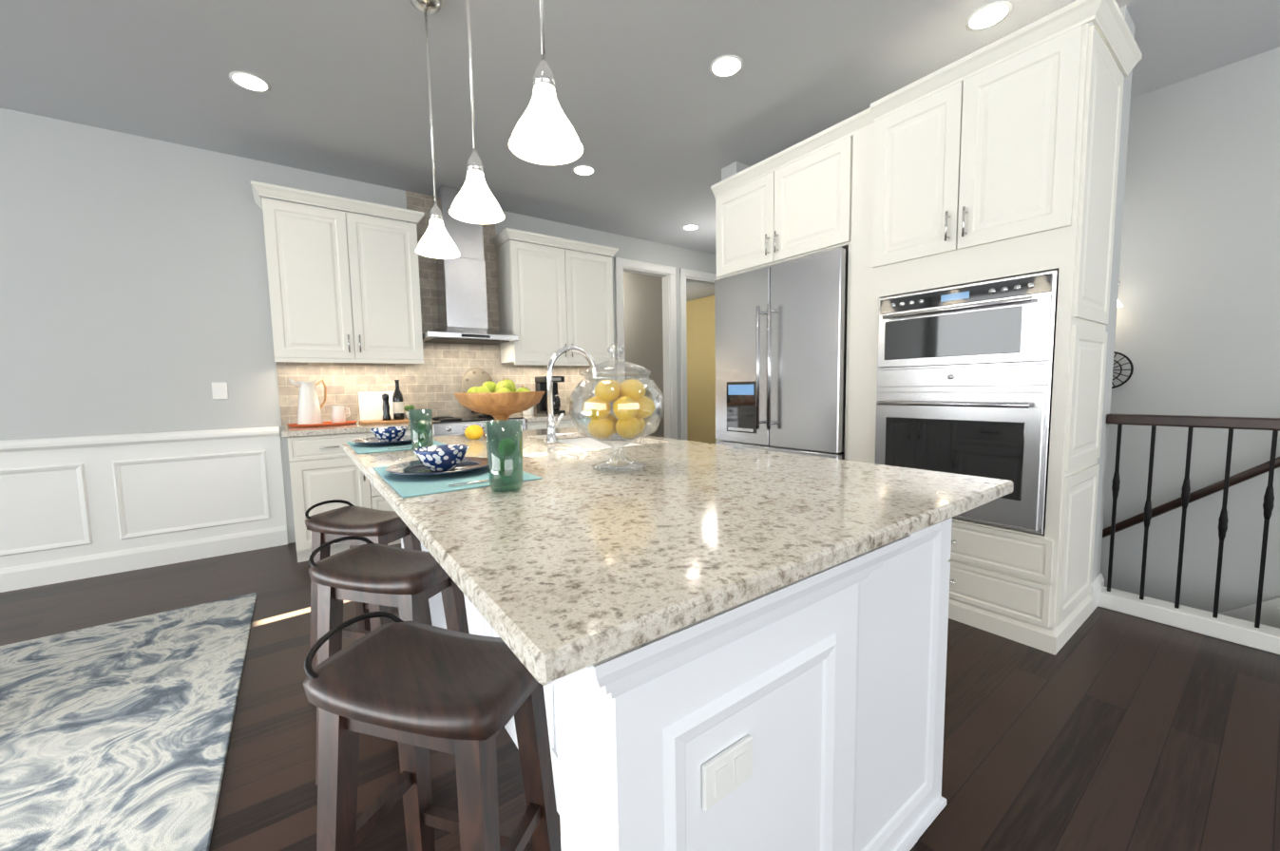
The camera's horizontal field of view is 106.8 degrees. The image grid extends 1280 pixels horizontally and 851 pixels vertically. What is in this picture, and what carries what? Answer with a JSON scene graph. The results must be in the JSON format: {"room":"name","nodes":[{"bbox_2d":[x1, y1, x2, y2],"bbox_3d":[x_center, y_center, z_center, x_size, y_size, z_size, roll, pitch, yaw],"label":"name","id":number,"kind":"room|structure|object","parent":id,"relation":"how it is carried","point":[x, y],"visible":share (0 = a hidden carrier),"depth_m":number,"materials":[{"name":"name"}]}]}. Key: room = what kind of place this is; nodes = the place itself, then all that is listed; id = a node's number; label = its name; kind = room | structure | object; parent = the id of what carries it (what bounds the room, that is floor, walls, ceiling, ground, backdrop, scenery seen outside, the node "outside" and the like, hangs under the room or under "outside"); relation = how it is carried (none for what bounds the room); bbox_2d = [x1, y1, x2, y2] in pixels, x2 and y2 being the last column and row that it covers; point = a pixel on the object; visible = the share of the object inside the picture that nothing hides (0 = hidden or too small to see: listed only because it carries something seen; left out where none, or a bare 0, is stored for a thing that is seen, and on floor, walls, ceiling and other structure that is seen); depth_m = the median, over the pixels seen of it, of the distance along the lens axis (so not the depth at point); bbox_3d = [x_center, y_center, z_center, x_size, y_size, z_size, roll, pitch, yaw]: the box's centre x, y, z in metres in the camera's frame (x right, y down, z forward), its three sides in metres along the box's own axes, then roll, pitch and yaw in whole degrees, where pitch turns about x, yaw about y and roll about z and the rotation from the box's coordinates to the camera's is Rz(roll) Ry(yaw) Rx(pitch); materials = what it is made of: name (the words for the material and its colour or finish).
{"room":"kitchen","nodes":[
{"label":"kitchen","id":0,"kind":"room"},
{"bbox_2d":[0,107,716,543],"bbox_3d":[-2.251,-0.540,3.923,12.000,2.810,0.120,-4,6,-36],"label":"wall","id":1,"kind":"structure","parent":0,"point":[133,286],"depth_m":3.10,"materials":[{"name":"grey paint"}]},
{"bbox_2d":[0,426,287,592],"bbox_3d":[-4.865,0.624,2.007,5.385,0.900,0.038,-4,6,-36],"label":"wainscoting","id":2,"kind":"structure","parent":1,"relation":"attached to","point":[76,508],"depth_m":3.12,"materials":[{"name":"white wood"}]},
{"bbox_2d":[211,382,228,400],"bbox_3d":[-2.961,-0.244,3.346,0.080,0.120,0.010,-4,6,-36],"label":"switch plate","id":3,"kind":"object","parent":1,"relation":"attached to","point":[219,391],"visible":1,"depth_m":3.35,"materials":[{"name":"white plastic"}]},
{"bbox_2d":[258,182,425,362],"bbox_3d":[-2.219,-1.069,3.607,0.950,1.135,0.343,-4,6,-36],"label":"upper cabinet","id":4,"kind":"object","parent":1,"relation":"attached to","point":[353,304],"depth_m":3.44,"materials":[{"name":"white wood"}]},
{"bbox_2d":[275,190,598,426],"bbox_3d":[-1.589,-1.033,4.288,2.760,1.908,0.009,-4,6,-36],"label":"backsplash","id":5,"kind":"structure","parent":1,"relation":"attached to","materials":[{"name":"tile"}]},
{"bbox_2d":[421,185,518,344],"bbox_3d":[-1.492,-1.342,4.026,0.730,1.252,0.490,-4,6,-36],"label":"range hood","id":6,"kind":"object","parent":1,"relation":"attached to","point":[461,284],"visible":0.88,"depth_m":3.99,"materials":[{"name":"silver metal"}]},
{"bbox_2d":[494,229,615,366],"bbox_3d":[-0.798,-1.179,4.632,1.060,1.135,0.343,-4,6,-36],"label":"upper cabinet","id":7,"kind":"object","parent":1,"relation":"attached to","point":[552,298],"depth_m":4.43,"materials":[{"name":"white wood"}]},
{"bbox_2d":[614,257,716,440],"bbox_3d":[0.513,-0.629,5.913,1.970,2.560,0.141,-4,6,-36],"label":"door frame","id":8,"kind":"structure","parent":1,"relation":"attached to","point":[669,335],"depth_m":5.74,"materials":[{"name":"white wood"}]},
{"bbox_2d":[0,542,1279,850],"bbox_3d":[-0.445,1.083,1.592,12.000,0.100,14.500,-4,6,-36],"label":"floor","id":9,"kind":"structure","parent":0,"point":[1106,731],"depth_m":1.55,"materials":[{"name":"brown wood"}]},
{"bbox_2d":[0,592,256,850],"bbox_3d":[-2.295,1.155,0.440,2.850,0.012,3.600,-4,6,-36],"label":"rug","id":10,"kind":"object","parent":9,"relation":"on","point":[114,736],"visible":0.92,"depth_m":1.62,"materials":[{"name":"fabric"}]},
{"bbox_2d":[287,435,376,562],"bbox_3d":[-2.278,0.474,3.497,0.450,0.860,0.628,-4,6,-36],"label":"base cabinet","id":11,"kind":"object","parent":9,"relation":"on","point":[320,469],"depth_m":3.20,"materials":[{"name":"white wood"}]},
{"bbox_2d":[282,422,410,439],"bbox_3d":[-2.121,0.014,3.563,0.891,0.039,0.653,-4,6,-36],"label":"countertop","id":12,"kind":"structure","parent":11,"relation":"on","point":[289,432],"depth_m":3.26,"materials":[{"name":"beige stone"}]},
{"bbox_2d":[286,378,357,427],"bbox_3d":[-2.365,-0.176,3.529,0.437,0.352,0.285,-4,6,-36],"label":"tray","id":13,"kind":"object","parent":12,"relation":"on","point":[309,412],"visible":1,"depth_m":3.44,"materials":[{"name":"orange"}]},
{"bbox_2d":[358,380,414,424],"bbox_3d":[-1.982,-0.192,3.750,0.410,0.334,0.309,-4,6,-36],"label":"cutting board","id":14,"kind":"object","parent":12,"relation":"on","point":[376,408],"visible":0.85,"depth_m":3.77,"materials":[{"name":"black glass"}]},
{"bbox_2d":[304,499,432,668],"bbox_3d":[-1.129,0.666,1.970,0.421,0.692,0.278,0,5,16],"label":"stool","id":15,"kind":"object","parent":9,"relation":"on","point":[379,526],"visible":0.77,"depth_m":1.89,"materials":[{"name":"brown wood"}]},
{"bbox_2d":[307,535,469,785],"bbox_3d":[-0.754,0.702,1.453,0.421,0.692,0.278,0,5,16],"label":"stool","id":16,"kind":"object","parent":9,"relation":"on","point":[384,578],"visible":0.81,"depth_m":1.37,"materials":[{"name":"brown wood"}]},
{"bbox_2d":[368,431,410,545],"bbox_3d":[-1.928,0.447,3.749,0.416,0.860,0.628,-4,6,-36],"label":"base cabinet","id":17,"kind":"object","parent":9,"relation":"on","point":[378,502],"depth_m":3.42,"materials":[{"name":"white wood"}]},
{"bbox_2d":[302,611,561,850],"bbox_3d":[-0.392,0.740,0.920,0.421,0.692,0.278,0,5,16],"label":"stool","id":18,"kind":"object","parent":9,"relation":"on","point":[417,692],"visible":0.94,"depth_m":0.85,"materials":[{"name":"brown wood"}]},
{"bbox_2d":[432,414,526,437],"bbox_3d":[-1.426,0.381,4.060,0.756,0.922,0.708,-4,6,-36],"label":"range","id":19,"kind":"object","parent":9,"relation":"on","point":[445,426],"visible":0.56,"depth_m":3.72,"materials":[{"name":"silver metal"}]},
{"bbox_2d":[460,367,493,416],"bbox_3d":[-1.476,-0.310,4.346,0.312,0.441,0.102,-4,6,-36],"label":"medallion","id":20,"kind":"object","parent":19,"relation":"on","point":[476,376],"visible":0.46,"depth_m":4.32,"materials":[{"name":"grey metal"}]},
{"bbox_2d":[525,420,573,430],"bbox_3d":[-0.968,0.372,4.441,0.420,0.860,0.628,-4,6,-36],"label":"base cabinet","id":21,"kind":"object","parent":9,"relation":"on","point":[563,423],"depth_m":4.14,"materials":[{"name":"white"}]},
{"bbox_2d":[510,411,615,423],"bbox_3d":[-0.689,-0.097,4.596,1.111,0.039,0.653,-4,6,-36],"label":"countertop","id":22,"kind":"structure","parent":21,"relation":"on","point":[537,418],"depth_m":4.22,"materials":[{"name":"beige stone"}]},
{"bbox_2d":[522,406,534,415],"bbox_3d":[-1.056,-0.188,4.479,0.104,0.172,0.102,-4,6,-36],"label":"canister","id":23,"kind":"object","parent":22,"relation":"on","point":[530,411],"visible":0.31,"depth_m":4.44,"materials":[{"name":"white ceramic"}]},
{"bbox_2d":[534,376,565,414],"bbox_3d":[-0.856,-0.295,4.585,0.210,0.360,0.291,-4,6,-36],"label":"coffee maker","id":24,"kind":"object","parent":22,"relation":"on","point":[541,386],"visible":0.81,"depth_m":4.56,"materials":[{"name":"black plastic"}]},
{"bbox_2d":[573,417,617,428],"bbox_3d":[-0.528,0.338,4.758,0.666,0.860,0.628,-4,6,-36],"label":"base cabinet","id":25,"kind":"object","parent":9,"relation":"on","point":[584,422],"depth_m":4.35,"materials":[{"name":"white"}]},
{"bbox_2d":[401,434,1013,850],"bbox_3d":[-0.178,0.576,1.591,1.088,0.900,1.994,-4,6,-36],"label":"kitchen island","id":26,"kind":"object","parent":9,"relation":"on","point":[713,647],"depth_m":0.69,"materials":[{"name":"white wood"}]},
{"bbox_2d":[342,434,931,696],"bbox_3d":[-0.394,0.127,1.426,0.711,0.029,2.040,-4,6,-36],"label":"island countertop","id":27,"kind":"structure","parent":26,"relation":"on","point":[566,567],"depth_m":0.70,"materials":[{"name":"beige stone"}]},
{"bbox_2d":[346,409,444,454],"bbox_3d":[-0.980,0.006,1.911,0.310,0.150,0.565,-4,6,-36],"label":"place setting","id":28,"kind":"object","parent":27,"relation":"on","point":[391,439],"visible":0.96,"depth_m":1.79,"materials":[{"name":"teal"}]},
{"bbox_2d":[372,420,542,497],"bbox_3d":[-0.475,0.055,1.216,0.310,0.150,0.565,-4,6,-36],"label":"place setting","id":29,"kind":"object","parent":27,"relation":"on","point":[435,469],"visible":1,"depth_m":1.11,"materials":[{"name":"teal fabric"}]},
{"bbox_2d":[464,424,483,439],"bbox_3d":[-0.723,0.030,2.071,0.082,0.066,0.066,-4,6,-36],"label":"lemon","id":30,"kind":"object","parent":27,"relation":"on","point":[473,432],"visible":1,"depth_m":2.05,"materials":[{"name":"yellow food"}]},
{"bbox_2d":[453,378,545,436],"bbox_3d":[-0.664,-0.090,2.267,0.420,0.270,0.420,-4,6,-36],"label":"fruit bowl","id":31,"kind":"object","parent":27,"relation":"on","point":[504,399],"visible":0.9,"depth_m":2.14,"materials":[{"name":"brown wood"}]},
{"bbox_2d":[544,345,597,443],"bbox_3d":[-0.256,-0.130,1.925,0.253,0.392,0.141,-4,6,-36],"label":"faucet","id":32,"kind":"object","parent":27,"relation":"on","point":[551,438],"visible":0.81,"depth_m":1.90,"materials":[{"name":"silver metal"}]},
{"bbox_2d":[569,343,664,473],"bbox_3d":[-0.062,-0.052,1.282,0.256,0.337,0.256,-4,6,-36],"label":"lemon jar","id":33,"kind":"object","parent":27,"relation":"on","point":[633,407],"visible":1,"depth_m":1.23,"materials":[{"name":"clear glass"}]},
{"bbox_2d":[714,247,848,459],"bbox_3d":[1.042,-0.085,3.244,0.637,1.900,0.981,-4,6,-36],"label":"refrigerator","id":34,"kind":"object","parent":9,"relation":"on","point":[780,353],"visible":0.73,"depth_m":2.96,"materials":[{"name":"silver metal"}]},
{"bbox_2d":[948,505,1096,655],"bbox_3d":[1.726,0.674,2.484,0.607,0.490,0.820,-4,6,-36],"label":"base cabinet","id":35,"kind":"object","parent":9,"relation":"on","point":[1033,590],"depth_m":2.11,"materials":[{"name":"white wood"}]},
{"bbox_2d":[874,269,1058,534],"bbox_3d":[1.646,-0.116,2.370,0.596,1.091,0.722,-4,6,-36],"label":"wall oven","id":36,"kind":"object","parent":35,"relation":"in","point":[964,379],"visible":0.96,"depth_m":2.14,"materials":[{"name":"silver metal"}]},
{"bbox_2d":[1219,597,1279,629],"bbox_3d":[2.387,2.058,3.326,0.808,2.672,2.735,-4,6,-36],"label":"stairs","id":37,"kind":"structure","parent":9,"relation":"attached to","point":[1270,616],"depth_m":2.54,"materials":[{"name":"white"}]},
{"bbox_2d":[1097,413,1279,655],"bbox_3d":[2.574,0.369,2.080,0.123,1.135,0.797,-4,6,-36],"label":"stair railing","id":38,"kind":"object","parent":37,"relation":"on","point":[1254,635],"visible":0.96,"depth_m":2.11,"materials":[{"name":"brown metal"}]},
{"bbox_2d":[0,0,1279,301],"bbox_3d":[-0.495,-1.817,1.351,12.000,0.100,14.500,-4,6,-36],"label":"ceiling","id":39,"kind":"structure","parent":0,"point":[667,125],"depth_m":2.52,"materials":[{"name":"grey paint"}]},
{"bbox_2d":[229,71,270,92],"bbox_3d":[-2.081,-1.835,2.537,0.174,0.004,0.174,-6,7,-45],"label":"recessed light","id":40,"kind":"object","parent":39,"relation":"in","point":[245,80],"depth_m":2.53,"materials":[{"name":"white"}]},
{"bbox_2d":[409,0,459,258],"bbox_3d":[-0.903,-1.288,2.058,0.184,1.053,0.184,-4,6,-36],"label":"pendant light","id":41,"kind":"object","parent":39,"relation":"hanging from","point":[435,241],"visible":1,"depth_m":2.05,"materials":[{"name":"white glass"}]},
{"bbox_2d":[448,0,504,224],"bbox_3d":[-0.574,-1.256,1.606,0.184,1.053,0.184,-4,6,-36],"label":"pendant light","id":42,"kind":"object","parent":39,"relation":"hanging from","point":[475,201],"visible":1,"depth_m":1.61,"materials":[{"name":"white glass"}]},
{"bbox_2d":[508,0,582,165],"bbox_3d":[-0.245,-1.224,1.153,0.184,1.053,0.184,-4,6,-36],"label":"pendant light","id":43,"kind":"object","parent":39,"relation":"hanging from","point":[544,132],"visible":1,"depth_m":1.17,"materials":[{"name":"white glass"}]},
{"bbox_2d":[573,165,595,175],"bbox_3d":[-0.429,-1.956,3.642,0.174,0.004,0.174,-6,7,-45],"label":"recessed light","id":44,"kind":"object","parent":39,"relation":"in","point":[582,170],"depth_m":3.64,"materials":[{"name":"white"}]},
{"bbox_2d":[682,224,699,229],"bbox_3d":[0.533,-2.086,5.001,0.174,0.004,0.174,-6,7,-45],"label":"recessed light","id":45,"kind":"object","parent":39,"relation":"in","point":[691,226],"depth_m":4.99,"materials":[{"name":"white"}]},
{"bbox_2d":[709,55,744,77],"bbox_3d":[0.452,-1.875,2.481,0.174,0.004,0.174,-6,7,-45],"label":"recessed light","id":46,"kind":"object","parent":39,"relation":"in","point":[725,66],"depth_m":2.47,"materials":[{"name":"white"}]},
{"bbox_2d":[964,0,1012,31],"bbox_3d":[1.591,-1.869,2.169,0.174,0.004,0.174,1,5,27],"label":"recessed light","id":47,"kind":"object","parent":39,"relation":"in","point":[988,15],"depth_m":2.16,"materials":[{"name":"white"}]},
{"bbox_2d":[623,271,664,438],"bbox_3d":[-0.602,-0.841,7.189,0.100,2.810,3.255,-4,6,-36],"label":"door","id":48,"kind":"structure","parent":0,"point":[642,315],"depth_m":6.10,"materials":[{"name":"grey"}]},
{"bbox_2d":[686,295,716,443],"bbox_3d":[1.370,-1.031,9.042,0.100,2.810,3.955,-4,6,-36],"label":"wall","id":49,"kind":"structure","parent":0,"point":[700,321],"depth_m":9.17,"materials":[{"name":"yellow paint"}]},
{"bbox_2d":[721,161,750,180],"bbox_3d":[0.831,-0.585,3.815,0.330,2.810,0.157,-4,6,-36],"label":"wall","id":50,"kind":"structure","parent":0,"point":[735,167],"depth_m":3.59,"materials":[{"name":"grey paint"}]},
{"bbox_2d":[1088,5,1135,580],"bbox_3d":[1.673,0.849,3.290,0.220,5.610,2.157,-4,6,-36],"label":"wall","id":51,"kind":"structure","parent":0,"point":[1118,217],"depth_m":2.31,"materials":[{"name":"grey paint"}]},
{"bbox_2d":[714,114,866,280],"bbox_3d":[1.082,-1.380,3.182,0.577,0.650,1.023,-4,6,-36],"label":"upper cabinet","id":52,"kind":"object","parent":51,"relation":"attached to","point":[809,198],"depth_m":2.86,"materials":[{"name":"white wood"}]},
{"bbox_2d":[862,0,1128,304],"bbox_3d":[1.694,-1.158,2.331,0.607,0.973,0.820,-4,6,-36],"label":"upper cabinet","id":53,"kind":"object","parent":51,"relation":"attached to","point":[996,160],"depth_m":2.05,"materials":[{"name":"white wood"}]},
{"bbox_2d":[1099,46,1279,613],"bbox_3d":[4.327,0.967,1.318,0.120,5.610,8.470,-4,6,-36],"label":"wall","id":54,"kind":"structure","parent":0,"point":[1197,328],"depth_m":2.67,"materials":[{"name":"grey paint"}]},
{"bbox_2d":[1089,573,1104,612],"bbox_3d":[4.123,0.828,2.246,3.810,0.140,10.225,-4,6,-36],"label":"baseboard","id":55,"kind":"structure","parent":54,"relation":"attached to","point":[1098,582],"depth_m":2.38,"materials":[{"name":"white wood"}]},
{"bbox_2d":[1117,280,1123,307],"bbox_3d":[2.864,-0.813,2.902,0.176,0.185,0.140,-4,6,-36],"label":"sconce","id":56,"kind":"object","parent":54,"relation":"attached to","point":[1119,304],"visible":0.04,"depth_m":2.86,"materials":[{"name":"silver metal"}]},
{"bbox_2d":[1111,351,1133,388],"bbox_3d":[2.924,-0.347,2.979,0.045,0.240,0.240,-4,6,-36],"label":"wall clock","id":57,"kind":"object","parent":54,"relation":"attached to","point":[1131,370],"visible":0.31,"depth_m":2.92,"materials":[{"name":"black metal"}]}
]}

